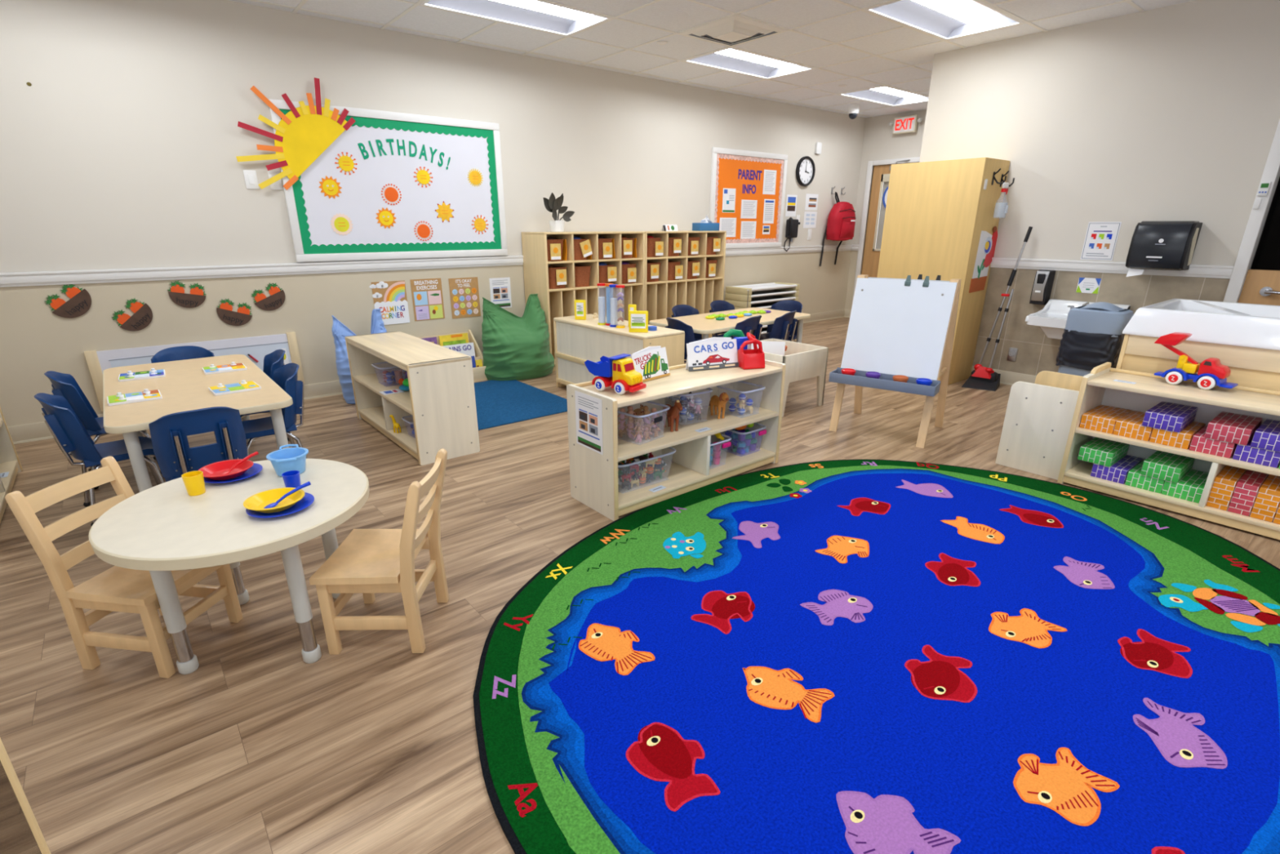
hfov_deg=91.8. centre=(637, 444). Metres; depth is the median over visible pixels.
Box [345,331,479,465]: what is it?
shelf
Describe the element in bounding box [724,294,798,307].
cot
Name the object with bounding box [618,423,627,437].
animal
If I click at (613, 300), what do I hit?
tube
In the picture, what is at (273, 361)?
chair
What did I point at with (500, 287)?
printed notice
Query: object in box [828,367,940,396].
paint tray
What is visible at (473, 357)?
picture book
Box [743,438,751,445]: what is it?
cup
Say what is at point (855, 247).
trim
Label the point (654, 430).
animal
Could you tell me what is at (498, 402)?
floor mat
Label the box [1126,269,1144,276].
paper towel
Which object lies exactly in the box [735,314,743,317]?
toy
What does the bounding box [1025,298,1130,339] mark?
sink
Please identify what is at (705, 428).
label
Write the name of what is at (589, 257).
folder
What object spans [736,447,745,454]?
brick
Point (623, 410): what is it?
toy figure
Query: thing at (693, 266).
wicker basket
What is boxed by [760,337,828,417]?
table
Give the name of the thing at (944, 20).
ceiling light
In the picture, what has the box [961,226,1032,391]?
broom
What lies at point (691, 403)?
toy figure
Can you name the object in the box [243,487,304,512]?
bowl
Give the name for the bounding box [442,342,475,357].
picture book
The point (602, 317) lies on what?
tube
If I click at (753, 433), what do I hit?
brick
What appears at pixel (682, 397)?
ball
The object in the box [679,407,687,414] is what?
ball
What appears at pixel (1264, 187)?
notice
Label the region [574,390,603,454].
printed notice
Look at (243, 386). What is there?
puzzle
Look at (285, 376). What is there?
chair
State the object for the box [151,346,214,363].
chair
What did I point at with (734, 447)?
brick
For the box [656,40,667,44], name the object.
cap
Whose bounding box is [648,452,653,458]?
animal
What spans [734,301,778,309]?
cot
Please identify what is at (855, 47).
ceiling
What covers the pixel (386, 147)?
board
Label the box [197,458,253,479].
bowl
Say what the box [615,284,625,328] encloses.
tube
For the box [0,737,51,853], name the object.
divider
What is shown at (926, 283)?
clip
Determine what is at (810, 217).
printed notice
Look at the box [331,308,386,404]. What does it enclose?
bean bag
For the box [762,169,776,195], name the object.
page
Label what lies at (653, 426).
toy figure
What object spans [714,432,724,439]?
star
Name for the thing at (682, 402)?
animal
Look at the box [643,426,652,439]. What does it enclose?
toy figure
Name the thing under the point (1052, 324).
basin
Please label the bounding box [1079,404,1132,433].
brick block
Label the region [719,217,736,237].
page
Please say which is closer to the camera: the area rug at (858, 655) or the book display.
the area rug at (858, 655)
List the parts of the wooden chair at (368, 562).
leg, seat rail, seat, leg, post, seat rail, post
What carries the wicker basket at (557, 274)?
on the cubby unit at (555, 303)
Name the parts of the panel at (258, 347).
rail, white panel, rail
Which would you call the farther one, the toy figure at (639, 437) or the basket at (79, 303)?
the basket at (79, 303)
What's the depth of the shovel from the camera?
3.60 m
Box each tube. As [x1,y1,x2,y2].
[596,283,606,324]
[604,283,613,325]
[608,284,617,327]
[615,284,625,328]
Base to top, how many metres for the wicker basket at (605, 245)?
0.213 m
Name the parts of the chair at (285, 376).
leg, seat, backrest, leg, leg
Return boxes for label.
[0,471,8,477]
[648,484,666,492]
[694,426,711,432]
[1113,379,1135,383]
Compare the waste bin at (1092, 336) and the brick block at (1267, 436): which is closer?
the brick block at (1267, 436)
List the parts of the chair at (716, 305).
seat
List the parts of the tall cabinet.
panel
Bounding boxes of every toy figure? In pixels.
[617,408,626,422]
[617,417,625,430]
[617,475,626,484]
[626,405,635,413]
[626,409,635,422]
[626,420,634,431]
[627,427,635,439]
[631,456,639,464]
[633,422,644,435]
[633,430,643,442]
[641,405,650,413]
[643,409,650,424]
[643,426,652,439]
[650,417,659,427]
[651,408,659,421]
[688,395,694,407]
[693,404,702,413]
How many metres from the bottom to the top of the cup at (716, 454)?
0.040 m
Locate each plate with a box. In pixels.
[203,462,262,483]
[243,169,258,189]
[245,492,314,517]
[267,171,283,190]
[807,229,812,239]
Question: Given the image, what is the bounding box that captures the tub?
[1122,298,1279,350]
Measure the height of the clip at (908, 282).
0.065 m
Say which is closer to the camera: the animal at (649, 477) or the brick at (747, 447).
the animal at (649, 477)
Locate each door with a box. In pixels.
[852,156,919,302]
[1222,119,1279,305]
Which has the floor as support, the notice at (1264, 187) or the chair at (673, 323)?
the chair at (673, 323)
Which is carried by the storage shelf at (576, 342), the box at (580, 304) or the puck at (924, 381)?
the box at (580, 304)
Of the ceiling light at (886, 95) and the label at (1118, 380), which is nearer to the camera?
the label at (1118, 380)
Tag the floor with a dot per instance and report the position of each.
(370, 747)
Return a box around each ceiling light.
[419,0,612,36]
[683,47,815,79]
[839,85,928,106]
[863,0,1024,40]
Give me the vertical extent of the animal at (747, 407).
0.059 m
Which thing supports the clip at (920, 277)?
attached to the easel
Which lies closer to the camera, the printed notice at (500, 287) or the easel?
the easel
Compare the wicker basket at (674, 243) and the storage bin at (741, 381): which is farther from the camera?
the wicker basket at (674, 243)
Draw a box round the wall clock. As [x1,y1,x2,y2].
[795,155,815,186]
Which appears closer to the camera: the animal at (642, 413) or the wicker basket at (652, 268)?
the animal at (642, 413)
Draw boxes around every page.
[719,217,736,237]
[722,187,735,213]
[740,200,757,218]
[740,221,756,239]
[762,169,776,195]
[762,199,775,223]
[762,225,769,234]
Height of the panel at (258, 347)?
0.410 m
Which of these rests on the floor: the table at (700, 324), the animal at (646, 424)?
the table at (700, 324)
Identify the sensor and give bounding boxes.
[814,142,822,154]
[1252,199,1262,208]
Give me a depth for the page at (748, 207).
7.64 m
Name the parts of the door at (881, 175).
glass frame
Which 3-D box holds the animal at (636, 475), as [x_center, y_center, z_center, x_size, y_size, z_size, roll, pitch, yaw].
[-0.019,0.140,3.160,0.026,0.059,0.075,-6,20,-16]
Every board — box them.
[268,98,507,262]
[709,146,787,248]
[751,341,785,355]
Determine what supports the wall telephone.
attached to the wall at (122, 146)
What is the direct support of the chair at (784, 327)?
on the floor
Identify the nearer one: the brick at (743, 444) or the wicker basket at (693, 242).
the brick at (743, 444)
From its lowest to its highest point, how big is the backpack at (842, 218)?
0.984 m
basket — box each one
[44,284,91,318]
[111,297,152,330]
[168,280,206,307]
[216,298,252,325]
[251,283,284,311]
[546,236,563,261]
[547,266,566,288]
[573,236,592,260]
[574,264,591,287]
[598,235,612,259]
[598,262,617,283]
[621,235,635,258]
[622,261,636,284]
[646,235,663,257]
[646,262,661,282]
[667,237,681,256]
[667,261,683,280]
[687,236,700,255]
[687,260,699,279]
[705,259,717,277]
[706,236,720,254]
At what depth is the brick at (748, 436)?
3.62 m
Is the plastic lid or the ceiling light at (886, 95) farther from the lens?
the ceiling light at (886, 95)
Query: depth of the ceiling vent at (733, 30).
4.70 m
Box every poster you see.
[369,280,409,324]
[409,278,444,320]
[448,276,480,318]
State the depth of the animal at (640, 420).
3.04 m
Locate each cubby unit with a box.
[521,231,644,371]
[631,231,726,337]
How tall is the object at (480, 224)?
0.160 m
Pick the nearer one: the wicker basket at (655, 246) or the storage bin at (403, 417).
the storage bin at (403, 417)
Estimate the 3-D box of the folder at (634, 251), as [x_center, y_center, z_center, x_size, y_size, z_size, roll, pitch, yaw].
[-0.091,-2.030,6.380,0.023,0.190,0.260,-15,25,-37]
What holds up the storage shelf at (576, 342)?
on the floor
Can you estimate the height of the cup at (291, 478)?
0.055 m
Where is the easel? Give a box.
[828,274,961,448]
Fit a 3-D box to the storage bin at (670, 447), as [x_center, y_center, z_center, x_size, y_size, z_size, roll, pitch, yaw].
[-0.008,0.112,3.216,0.399,0.161,0.240,-14,24,-35]
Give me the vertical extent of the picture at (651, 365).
0.122 m
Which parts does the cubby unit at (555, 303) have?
panel, panel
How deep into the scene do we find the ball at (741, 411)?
3.49 m
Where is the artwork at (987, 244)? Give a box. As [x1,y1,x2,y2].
[968,226,997,293]
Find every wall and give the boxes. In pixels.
[0,0,865,426]
[844,109,926,310]
[919,0,1279,375]
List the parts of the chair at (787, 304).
seat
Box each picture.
[203,363,245,372]
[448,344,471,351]
[634,351,668,378]
[692,342,733,365]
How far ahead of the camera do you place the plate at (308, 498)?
1.91 m
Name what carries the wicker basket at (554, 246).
on the cubby unit at (555, 303)
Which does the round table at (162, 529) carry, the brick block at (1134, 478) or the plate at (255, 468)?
the plate at (255, 468)
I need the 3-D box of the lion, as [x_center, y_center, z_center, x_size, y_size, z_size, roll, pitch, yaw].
[0.449,-0.229,3.448,0.058,0.154,0.186,-9,21,-24]
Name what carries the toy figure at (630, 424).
in the storage bin at (659, 419)
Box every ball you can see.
[382,370,388,376]
[386,372,392,377]
[386,377,393,383]
[638,475,646,483]
[646,466,653,474]
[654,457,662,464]
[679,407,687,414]
[680,396,686,400]
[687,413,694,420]
[694,397,702,404]
[728,397,736,404]
[728,404,736,411]
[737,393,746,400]
[737,407,745,414]
[745,398,753,405]
[746,422,754,427]
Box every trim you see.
[0,244,852,287]
[851,244,858,250]
[990,257,1234,279]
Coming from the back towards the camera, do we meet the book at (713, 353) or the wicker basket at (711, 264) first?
the wicker basket at (711, 264)
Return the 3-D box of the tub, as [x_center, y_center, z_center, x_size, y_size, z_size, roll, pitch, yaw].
[3.327,-0.584,3.095,0.784,0.140,1.284,-15,25,-37]
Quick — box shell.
[735,425,746,430]
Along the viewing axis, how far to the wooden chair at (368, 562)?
2.02 m
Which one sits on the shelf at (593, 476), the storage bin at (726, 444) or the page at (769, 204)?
the storage bin at (726, 444)
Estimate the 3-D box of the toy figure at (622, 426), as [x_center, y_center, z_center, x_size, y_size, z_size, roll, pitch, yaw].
[-0.076,-0.113,3.128,0.050,0.070,0.037,12,23,31]
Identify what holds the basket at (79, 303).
attached to the wall at (122, 146)
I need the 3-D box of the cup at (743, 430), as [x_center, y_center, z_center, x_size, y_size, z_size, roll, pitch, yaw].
[0.612,-0.069,3.660,0.048,0.040,0.047,9,21,23]
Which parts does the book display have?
panel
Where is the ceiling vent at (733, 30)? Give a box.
[677,14,788,47]
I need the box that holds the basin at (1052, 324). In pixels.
[1026,312,1066,339]
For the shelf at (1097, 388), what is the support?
on the floor
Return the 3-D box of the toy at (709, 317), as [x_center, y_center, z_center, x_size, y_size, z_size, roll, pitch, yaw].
[0.635,-1.125,5.441,0.084,0.030,0.082,-15,25,-37]
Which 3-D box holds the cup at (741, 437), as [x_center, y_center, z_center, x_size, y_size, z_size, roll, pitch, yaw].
[0.604,-0.046,3.594,0.048,0.040,0.047,-7,21,-18]
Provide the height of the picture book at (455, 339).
0.375 m
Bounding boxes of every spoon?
[218,451,258,475]
[263,480,311,508]
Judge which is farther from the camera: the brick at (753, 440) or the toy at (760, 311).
the toy at (760, 311)
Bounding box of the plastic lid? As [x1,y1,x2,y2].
[648,325,657,330]
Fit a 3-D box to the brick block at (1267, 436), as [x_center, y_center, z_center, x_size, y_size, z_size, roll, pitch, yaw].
[2.917,-0.040,2.812,0.290,0.075,0.148,-15,25,-37]
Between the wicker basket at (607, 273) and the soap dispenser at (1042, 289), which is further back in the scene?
the wicker basket at (607, 273)
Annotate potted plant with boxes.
[542,192,574,231]
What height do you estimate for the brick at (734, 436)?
0.030 m
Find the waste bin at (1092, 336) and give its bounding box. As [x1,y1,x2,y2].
[1055,302,1133,376]
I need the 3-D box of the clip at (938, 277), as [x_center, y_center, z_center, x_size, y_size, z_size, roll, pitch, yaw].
[1.904,-1.042,3.930,0.036,0.065,0.024,14,24,34]
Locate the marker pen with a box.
[247,353,258,362]
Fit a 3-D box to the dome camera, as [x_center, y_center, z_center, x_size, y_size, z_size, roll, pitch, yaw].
[2.688,-4.146,7.726,0.140,0.162,0.140,-15,25,-37]
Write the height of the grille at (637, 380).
0.030 m
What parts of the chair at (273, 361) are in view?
seat, backrest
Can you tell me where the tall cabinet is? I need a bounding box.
[877,157,1009,384]
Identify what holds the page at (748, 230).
attached to the board at (743, 171)
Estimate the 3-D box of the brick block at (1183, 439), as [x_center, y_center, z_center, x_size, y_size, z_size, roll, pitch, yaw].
[2.700,-0.062,3.100,0.290,0.075,0.148,-15,25,-37]
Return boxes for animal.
[617,459,626,470]
[617,470,625,475]
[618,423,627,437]
[618,477,631,489]
[621,469,635,482]
[622,461,630,475]
[626,478,639,487]
[627,459,639,472]
[631,468,637,479]
[633,404,644,413]
[633,413,644,426]
[634,410,644,420]
[638,455,648,460]
[638,459,645,470]
[638,466,647,477]
[642,419,656,431]
[644,455,659,467]
[645,471,654,482]
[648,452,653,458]
[649,425,660,436]
[653,460,666,471]
[653,466,666,479]
[667,395,680,404]
[679,411,691,422]
[680,396,691,408]
[684,404,694,413]
[693,408,701,420]
[735,393,747,403]
[738,399,744,408]
[744,402,753,413]
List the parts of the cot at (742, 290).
frame, frame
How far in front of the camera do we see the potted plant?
5.74 m
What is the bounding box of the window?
[1250,177,1279,270]
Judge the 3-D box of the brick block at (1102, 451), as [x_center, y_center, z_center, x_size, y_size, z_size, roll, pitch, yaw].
[2.521,0.030,3.352,0.290,0.075,0.148,-15,25,-37]
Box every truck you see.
[584,353,646,395]
[1154,332,1238,389]
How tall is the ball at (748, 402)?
0.042 m
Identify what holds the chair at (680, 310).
on the floor
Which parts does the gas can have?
handle, arm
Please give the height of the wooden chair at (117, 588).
0.608 m
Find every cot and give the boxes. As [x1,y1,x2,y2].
[724,288,799,302]
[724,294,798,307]
[725,282,799,294]
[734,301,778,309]
[760,327,767,334]
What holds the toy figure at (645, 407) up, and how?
in the storage bin at (659, 419)
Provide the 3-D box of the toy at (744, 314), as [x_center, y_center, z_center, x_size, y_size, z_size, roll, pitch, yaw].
[0.999,-1.184,5.619,0.090,0.022,0.068,-15,25,-37]
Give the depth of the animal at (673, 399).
3.40 m
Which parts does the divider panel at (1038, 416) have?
panel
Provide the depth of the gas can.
3.44 m
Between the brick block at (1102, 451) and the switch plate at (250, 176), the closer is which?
the brick block at (1102, 451)
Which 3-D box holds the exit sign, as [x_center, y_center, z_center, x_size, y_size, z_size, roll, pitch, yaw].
[3.544,-4.228,8.191,0.125,0.200,0.456,-15,25,-37]
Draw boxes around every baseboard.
[8,309,844,444]
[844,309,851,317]
[971,365,1036,385]
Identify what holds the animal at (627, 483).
in the storage bin at (670, 447)
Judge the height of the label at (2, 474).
0.001 m
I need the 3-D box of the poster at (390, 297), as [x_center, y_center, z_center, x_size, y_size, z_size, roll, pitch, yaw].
[-2.103,-1.206,5.264,0.298,0.359,0.004,-15,25,-37]
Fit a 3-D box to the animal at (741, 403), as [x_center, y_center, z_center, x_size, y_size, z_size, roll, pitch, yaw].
[0.588,-0.235,3.480,0.026,0.059,0.075,-1,20,-2]
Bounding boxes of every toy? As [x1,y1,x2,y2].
[705,315,714,319]
[715,317,724,319]
[717,313,726,317]
[726,313,735,316]
[728,315,737,318]
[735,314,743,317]
[743,312,751,315]
[748,310,757,314]
[757,310,766,313]
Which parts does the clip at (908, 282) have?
lever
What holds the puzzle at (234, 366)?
on the table at (184, 386)
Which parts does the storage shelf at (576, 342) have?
panel, rail, rail, panel, panel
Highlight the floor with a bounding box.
[0,316,1279,853]
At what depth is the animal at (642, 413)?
3.09 m
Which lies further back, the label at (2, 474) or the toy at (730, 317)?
the toy at (730, 317)
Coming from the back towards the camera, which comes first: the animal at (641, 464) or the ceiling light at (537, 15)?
the ceiling light at (537, 15)
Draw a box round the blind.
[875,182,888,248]
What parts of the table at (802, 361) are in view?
panel, panel, panel, panel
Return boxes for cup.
[181,471,205,495]
[281,470,301,488]
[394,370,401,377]
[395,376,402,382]
[712,441,721,451]
[712,448,720,457]
[712,455,720,464]
[725,443,732,449]
[737,429,745,432]
[737,434,746,441]
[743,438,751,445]
[748,443,756,450]
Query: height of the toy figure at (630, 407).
0.070 m
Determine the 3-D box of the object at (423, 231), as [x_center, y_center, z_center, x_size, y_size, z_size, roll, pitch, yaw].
[-1.817,-1.816,5.266,0.164,0.163,0.003,-15,25,-37]
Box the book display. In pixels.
[417,329,488,382]
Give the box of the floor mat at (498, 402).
[474,379,567,430]
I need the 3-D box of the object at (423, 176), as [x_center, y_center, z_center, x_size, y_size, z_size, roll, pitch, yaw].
[-1.780,-2.225,5.152,0.164,0.160,0.003,-15,25,-37]
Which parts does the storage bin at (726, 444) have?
handle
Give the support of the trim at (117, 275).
attached to the wall at (122, 146)
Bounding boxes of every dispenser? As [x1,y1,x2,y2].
[1029,270,1056,305]
[1125,221,1202,276]
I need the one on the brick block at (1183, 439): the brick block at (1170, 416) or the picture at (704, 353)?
the brick block at (1170, 416)
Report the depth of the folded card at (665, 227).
6.58 m
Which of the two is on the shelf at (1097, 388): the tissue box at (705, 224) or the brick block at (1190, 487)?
the brick block at (1190, 487)
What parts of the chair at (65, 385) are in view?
backrest, seat, leg, leg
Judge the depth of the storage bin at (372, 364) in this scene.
4.11 m
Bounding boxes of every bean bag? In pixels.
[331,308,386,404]
[481,293,554,380]
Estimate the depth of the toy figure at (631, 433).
3.10 m
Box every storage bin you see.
[371,361,397,369]
[401,414,413,423]
[617,400,670,422]
[617,446,675,466]
[677,387,712,396]
[710,433,731,448]
[716,380,764,393]
[728,422,766,435]
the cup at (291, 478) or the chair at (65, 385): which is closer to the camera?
the cup at (291, 478)
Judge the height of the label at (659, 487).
0.001 m
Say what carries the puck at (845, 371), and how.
on the easel
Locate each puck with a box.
[840,368,856,375]
[865,371,880,378]
[892,374,908,382]
[915,377,932,386]
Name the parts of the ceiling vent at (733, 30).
plate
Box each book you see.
[422,337,437,344]
[438,333,468,346]
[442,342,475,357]
[470,355,475,368]
[475,359,482,367]
[631,346,670,382]
[685,337,738,371]
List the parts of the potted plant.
pot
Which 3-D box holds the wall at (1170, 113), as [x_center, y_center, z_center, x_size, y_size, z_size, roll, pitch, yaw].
[4.493,-1.365,3.744,0.100,2.740,5.900,-15,25,-37]
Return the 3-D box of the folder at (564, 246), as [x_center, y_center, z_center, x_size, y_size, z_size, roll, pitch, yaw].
[-0.744,-1.852,5.880,0.022,0.190,0.260,-15,25,-37]
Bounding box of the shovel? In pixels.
[723,328,744,337]
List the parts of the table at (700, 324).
leg, leg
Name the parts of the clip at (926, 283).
lever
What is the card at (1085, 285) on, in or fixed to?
attached to the wall at (1170, 113)
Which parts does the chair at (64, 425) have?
backrest, leg, leg, seat, leg, leg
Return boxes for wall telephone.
[783,217,798,251]
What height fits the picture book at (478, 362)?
0.160 m
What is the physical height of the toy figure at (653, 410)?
0.070 m
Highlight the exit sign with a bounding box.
[888,115,921,134]
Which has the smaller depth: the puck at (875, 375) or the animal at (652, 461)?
the animal at (652, 461)
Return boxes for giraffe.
[389,414,401,433]
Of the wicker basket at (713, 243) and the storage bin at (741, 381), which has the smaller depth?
the storage bin at (741, 381)
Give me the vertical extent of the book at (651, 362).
0.164 m
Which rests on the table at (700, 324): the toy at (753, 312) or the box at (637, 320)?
the toy at (753, 312)
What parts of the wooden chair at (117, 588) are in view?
post, seat rail, post, seat, leg, rail, leg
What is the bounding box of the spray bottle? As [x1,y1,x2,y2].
[1000,182,1008,213]
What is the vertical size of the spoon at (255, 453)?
0.049 m
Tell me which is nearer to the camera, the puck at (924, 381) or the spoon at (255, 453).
the spoon at (255, 453)
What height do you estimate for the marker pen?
0.073 m
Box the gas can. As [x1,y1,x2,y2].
[737,332,764,369]
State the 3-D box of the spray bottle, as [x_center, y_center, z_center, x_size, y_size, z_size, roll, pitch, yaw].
[2.966,-1.987,5.044,0.094,0.272,0.098,3,20,7]
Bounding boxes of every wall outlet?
[795,214,799,224]
[1006,347,1017,361]
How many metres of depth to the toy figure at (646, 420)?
3.07 m
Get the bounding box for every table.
[88,457,368,674]
[102,354,293,492]
[648,307,810,342]
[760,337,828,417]
[1115,298,1279,391]
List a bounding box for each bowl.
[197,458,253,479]
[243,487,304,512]
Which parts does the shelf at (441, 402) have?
panel, shelf, shelf, panel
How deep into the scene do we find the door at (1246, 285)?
4.15 m
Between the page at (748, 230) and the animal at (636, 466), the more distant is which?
the page at (748, 230)
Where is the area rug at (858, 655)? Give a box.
[472,458,1279,853]
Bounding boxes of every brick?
[724,430,733,436]
[730,433,737,439]
[731,439,737,445]
[732,444,737,452]
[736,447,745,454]
[737,441,746,447]
[744,445,749,452]
[745,433,751,439]
[750,437,756,444]
[751,431,755,437]
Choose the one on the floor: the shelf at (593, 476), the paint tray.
the shelf at (593, 476)
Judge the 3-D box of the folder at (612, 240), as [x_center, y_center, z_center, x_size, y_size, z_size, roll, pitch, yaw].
[-0.308,-1.971,6.215,0.027,0.190,0.260,-15,25,-37]
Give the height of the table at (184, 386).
0.560 m
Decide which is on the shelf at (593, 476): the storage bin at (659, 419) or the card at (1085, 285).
the storage bin at (659, 419)
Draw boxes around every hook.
[982,178,987,190]
[991,168,1006,185]
[1000,170,1014,186]
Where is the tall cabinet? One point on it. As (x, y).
(936, 214)
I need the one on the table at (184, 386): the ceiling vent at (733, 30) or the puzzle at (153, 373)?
the puzzle at (153, 373)
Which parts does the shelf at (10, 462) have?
shelf, panel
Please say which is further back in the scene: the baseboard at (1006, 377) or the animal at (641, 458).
the baseboard at (1006, 377)
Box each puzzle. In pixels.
[106,388,162,405]
[118,368,165,382]
[202,361,247,374]
[208,379,261,395]
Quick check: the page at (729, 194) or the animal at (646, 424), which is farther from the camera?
the page at (729, 194)
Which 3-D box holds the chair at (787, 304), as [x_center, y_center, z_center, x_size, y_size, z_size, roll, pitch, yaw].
[1.369,-1.060,6.016,0.366,0.644,0.409,18,26,41]
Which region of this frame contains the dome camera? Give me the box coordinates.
[848,103,859,119]
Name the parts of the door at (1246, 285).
strike plate, half door, lever handle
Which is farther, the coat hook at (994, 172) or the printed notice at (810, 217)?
the printed notice at (810, 217)
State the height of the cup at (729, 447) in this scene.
0.040 m
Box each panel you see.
[84,332,304,411]
[995,370,1083,479]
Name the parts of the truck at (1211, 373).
boom arm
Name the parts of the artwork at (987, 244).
paper pot, stem, plate flower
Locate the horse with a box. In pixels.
[662,400,682,431]
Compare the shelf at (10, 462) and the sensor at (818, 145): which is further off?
the sensor at (818, 145)
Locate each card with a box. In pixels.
[379,388,404,395]
[661,224,678,231]
[1075,277,1101,293]
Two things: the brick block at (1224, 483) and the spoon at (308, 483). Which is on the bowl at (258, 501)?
the spoon at (308, 483)
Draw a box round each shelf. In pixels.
[0,406,22,523]
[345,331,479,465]
[553,314,684,387]
[566,360,786,520]
[1057,361,1279,539]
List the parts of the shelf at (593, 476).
panel, rail, panel, shelf, shelf, panel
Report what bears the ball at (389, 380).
in the storage bin at (372, 364)
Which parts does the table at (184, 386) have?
leg, leg, leg, leg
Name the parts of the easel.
leg, leg, leg, leg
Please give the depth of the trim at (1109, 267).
4.81 m
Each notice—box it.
[488,277,511,307]
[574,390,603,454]
[785,194,797,216]
[803,211,817,227]
[804,193,818,210]
[1080,222,1121,260]
[1256,182,1271,195]
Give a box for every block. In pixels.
[592,312,598,318]
[733,336,751,351]
[1077,436,1129,466]
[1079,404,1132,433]
[1090,454,1142,484]
[1113,410,1153,441]
[1124,458,1164,493]
[1140,450,1195,482]
[1142,401,1197,432]
[1149,421,1204,448]
[1161,469,1208,502]
[1189,423,1237,457]
[1204,411,1262,445]
[1205,465,1247,510]
[1227,469,1269,515]
[1232,439,1279,467]
[1249,474,1279,521]
[1250,418,1279,452]
[1272,503,1279,524]
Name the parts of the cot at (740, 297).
frame, frame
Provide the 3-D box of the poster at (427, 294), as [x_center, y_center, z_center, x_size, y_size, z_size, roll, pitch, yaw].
[-1.846,-1.281,5.461,0.274,0.352,0.003,-15,25,-37]
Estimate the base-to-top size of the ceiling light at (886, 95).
0.086 m
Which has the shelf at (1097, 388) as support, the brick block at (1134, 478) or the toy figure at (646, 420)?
the brick block at (1134, 478)
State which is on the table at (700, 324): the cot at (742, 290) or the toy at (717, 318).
the toy at (717, 318)
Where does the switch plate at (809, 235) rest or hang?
attached to the wall at (122, 146)
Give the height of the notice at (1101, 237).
0.280 m
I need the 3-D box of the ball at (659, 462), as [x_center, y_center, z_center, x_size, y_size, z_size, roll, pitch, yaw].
[0.104,0.081,3.233,0.046,0.042,0.046,8,21,22]
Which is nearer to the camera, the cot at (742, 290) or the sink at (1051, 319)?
the sink at (1051, 319)
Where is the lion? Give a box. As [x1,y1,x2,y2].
[709,392,728,418]
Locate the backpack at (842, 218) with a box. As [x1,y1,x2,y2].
[819,191,856,266]
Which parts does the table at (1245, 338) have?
panel, panel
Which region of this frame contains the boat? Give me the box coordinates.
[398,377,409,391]
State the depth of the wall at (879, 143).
8.59 m
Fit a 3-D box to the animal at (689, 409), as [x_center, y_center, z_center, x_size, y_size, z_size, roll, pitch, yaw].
[0.281,-0.198,3.375,0.075,0.059,0.026,-18,26,-41]
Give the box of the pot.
[266,444,308,476]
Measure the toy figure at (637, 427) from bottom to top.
0.070 m
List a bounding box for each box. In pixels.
[573,299,586,319]
[628,304,636,311]
[628,311,648,332]
[692,211,719,231]
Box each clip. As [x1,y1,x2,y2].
[904,275,911,285]
[917,274,922,279]
[922,275,928,287]
[935,275,940,280]
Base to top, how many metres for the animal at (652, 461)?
0.059 m
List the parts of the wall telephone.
cord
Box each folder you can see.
[561,239,567,260]
[582,238,591,259]
[611,238,615,258]
[632,238,636,257]
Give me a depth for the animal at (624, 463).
3.13 m
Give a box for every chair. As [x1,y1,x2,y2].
[4,456,243,678]
[34,392,164,525]
[44,370,162,488]
[148,406,247,481]
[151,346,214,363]
[240,349,296,447]
[241,362,306,460]
[309,448,448,654]
[664,317,695,363]
[671,304,702,341]
[709,300,734,338]
[732,315,762,340]
[760,299,802,342]
[769,310,797,341]
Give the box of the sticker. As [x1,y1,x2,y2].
[280,347,288,364]
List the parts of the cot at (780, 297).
frame, frame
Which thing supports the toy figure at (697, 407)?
in the storage bin at (709, 388)
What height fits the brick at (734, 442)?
0.030 m
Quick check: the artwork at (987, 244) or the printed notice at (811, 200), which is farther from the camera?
the printed notice at (811, 200)
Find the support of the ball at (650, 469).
in the storage bin at (670, 447)
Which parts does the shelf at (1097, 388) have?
panel, shelf, shelf, panel, rail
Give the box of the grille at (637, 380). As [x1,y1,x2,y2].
[633,375,642,384]
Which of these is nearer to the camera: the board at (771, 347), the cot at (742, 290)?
the board at (771, 347)
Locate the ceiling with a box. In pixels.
[228,0,1195,118]
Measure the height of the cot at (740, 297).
0.076 m
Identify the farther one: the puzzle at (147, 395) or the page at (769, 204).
the page at (769, 204)
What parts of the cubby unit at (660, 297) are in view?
panel, panel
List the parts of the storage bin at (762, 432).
handle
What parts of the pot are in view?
handle, handle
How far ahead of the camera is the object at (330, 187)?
4.75 m

